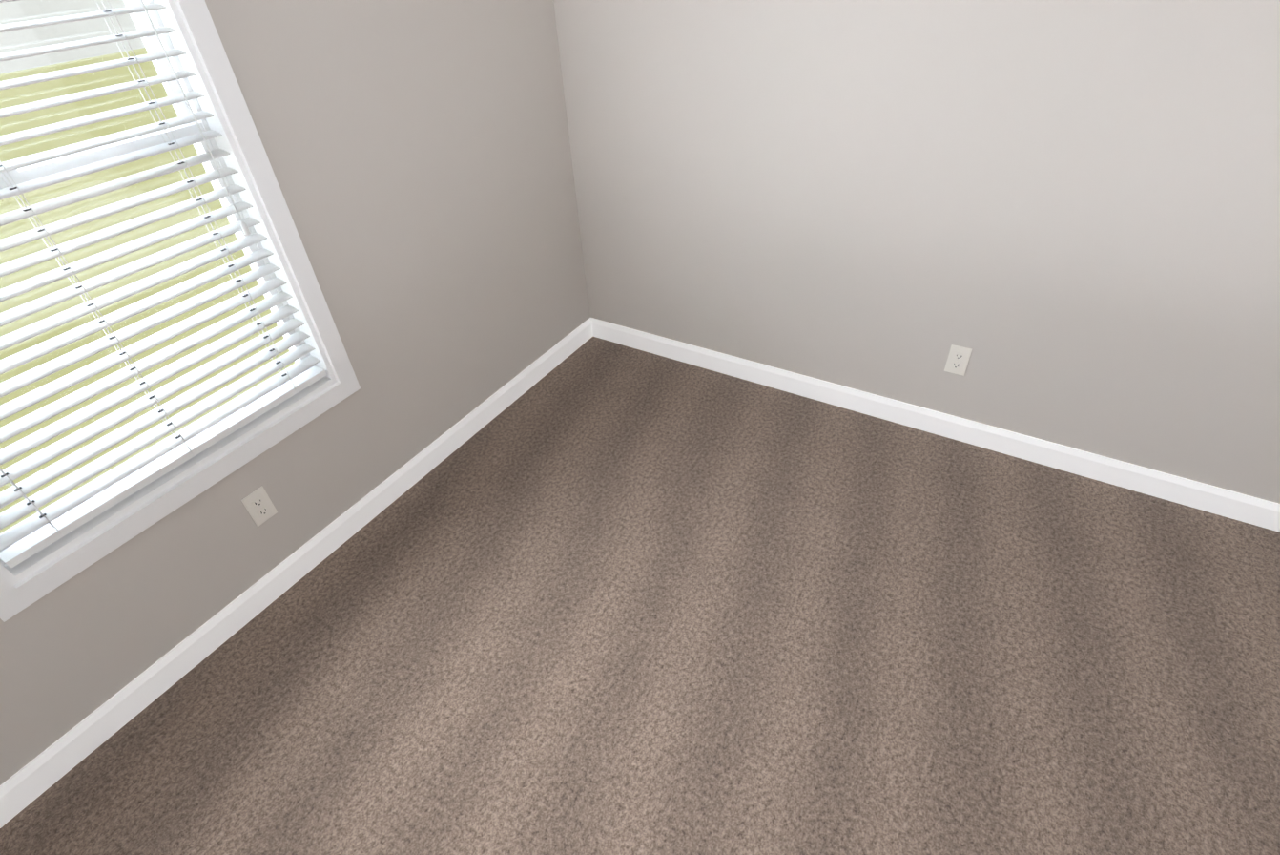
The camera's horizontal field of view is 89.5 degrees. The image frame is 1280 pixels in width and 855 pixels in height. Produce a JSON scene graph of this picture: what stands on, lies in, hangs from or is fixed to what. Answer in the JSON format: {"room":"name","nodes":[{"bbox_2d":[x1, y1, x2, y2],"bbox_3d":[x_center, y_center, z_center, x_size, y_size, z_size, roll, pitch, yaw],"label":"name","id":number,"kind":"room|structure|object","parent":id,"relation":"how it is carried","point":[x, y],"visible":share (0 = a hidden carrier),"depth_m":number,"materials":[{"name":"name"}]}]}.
{"room":"empty bedroom","nodes":[
{"label":"empty bedroom","id":0,"kind":"room"},
{"bbox_2d":[0,0,590,784],"bbox_3d":[-1.329,-0.418,1.404,0.160,2.440,3.968,19,45,26],"label":"wall","id":1,"kind":"structure","parent":0,"point":[418,154],"depth_m":2.06,"materials":[{"name":"grey paint"}]},
{"bbox_2d":[0,0,315,565],"bbox_3d":[-1.349,-0.512,1.358,0.102,1.501,0.889,19,45,26],"label":"window unit","id":2,"kind":"structure","parent":1,"relation":"in","point":[142,22],"depth_m":1.53,"materials":[{"name":"white plastic"}]},
{"bbox_2d":[0,0,360,621],"bbox_3d":[-1.298,-0.494,1.333,0.124,1.645,1.033,19,45,26],"label":"window","id":3,"kind":"structure","parent":1,"relation":"in","point":[39,574],"depth_m":1.66,"materials":[{"name":"white"}]},
{"bbox_2d":[0,0,327,567],"bbox_3d":[-1.280,-0.496,1.316,0.072,1.476,0.883,19,45,26],"label":"window blinds","id":4,"kind":"object","parent":3,"relation":"attached to","point":[41,538],"visible":1,"depth_m":1.55,"materials":[{"name":"white plastic"}]},
{"bbox_2d":[241,485,277,526],"bbox_3d":[-1.165,0.243,1.982,0.007,0.115,0.070,19,45,26],"label":"electrical outlet","id":5,"kind":"object","parent":1,"relation":"attached to","point":[258,505],"visible":1,"depth_m":1.98,"materials":[{"name":"white plastic"}]},
{"bbox_2d":[0,318,592,827],"bbox_3d":[-1.192,0.512,2.106,0.013,0.100,3.622,19,45,26],"label":"baseboard","id":6,"kind":"structure","parent":1,"relation":"attached to","point":[55,761],"depth_m":2.04,"materials":[{"name":"white wood"}]},
{"bbox_2d":[0,335,1279,854],"bbox_3d":[0.573,1.198,1.276,4.465,0.100,3.968,19,45,26],"label":"floor","id":7,"kind":"structure","parent":0,"point":[595,595],"depth_m":1.85,"materials":[{"name":"carpet"}]},
{"bbox_2d":[553,0,1279,503],"bbox_3d":[1.565,-0.830,1.663,4.305,2.440,0.160,19,45,26],"label":"wall","id":8,"kind":"structure","parent":0,"point":[1061,217],"depth_m":2.10,"materials":[{"name":"grey paint"}]},
{"bbox_2d":[589,317,1279,532],"bbox_3d":[1.514,0.100,2.381,4.145,0.100,0.013,19,45,26],"label":"baseboard","id":9,"kind":"structure","parent":8,"relation":"attached to","point":[1231,504],"depth_m":2.49,"materials":[{"name":"white wood"}]},
{"bbox_2d":[944,344,971,375],"bbox_3d":[1.165,-0.246,2.366,0.070,0.115,0.007,19,45,26],"label":"electrical outlet","id":10,"kind":"object","parent":8,"relation":"attached to","point":[958,359],"visible":1,"depth_m":2.36,"materials":[{"name":"white plastic"}]},
{"label":"outside","id":11,"kind":"structure","parent":0,"visible":0},
{"bbox_2d":[0,0,144,74],"bbox_3d":[-26.991,-10.308,18.486,26.500,0.060,130.000,19,45,26],"label":"sky","id":12,"kind":"structure","parent":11,"point":[79,52],"depth_m":20.23,"materials":[{"name":"white"}]},
{"bbox_2d":[0,47,294,533],"bbox_3d":[-9.146,-2.272,7.168,18.440,0.050,85.000,19,45,26],"label":"lawn","id":13,"kind":"structure","parent":11,"point":[44,115],"depth_m":6.05,"materials":[{"name":"green plant"}]}
]}

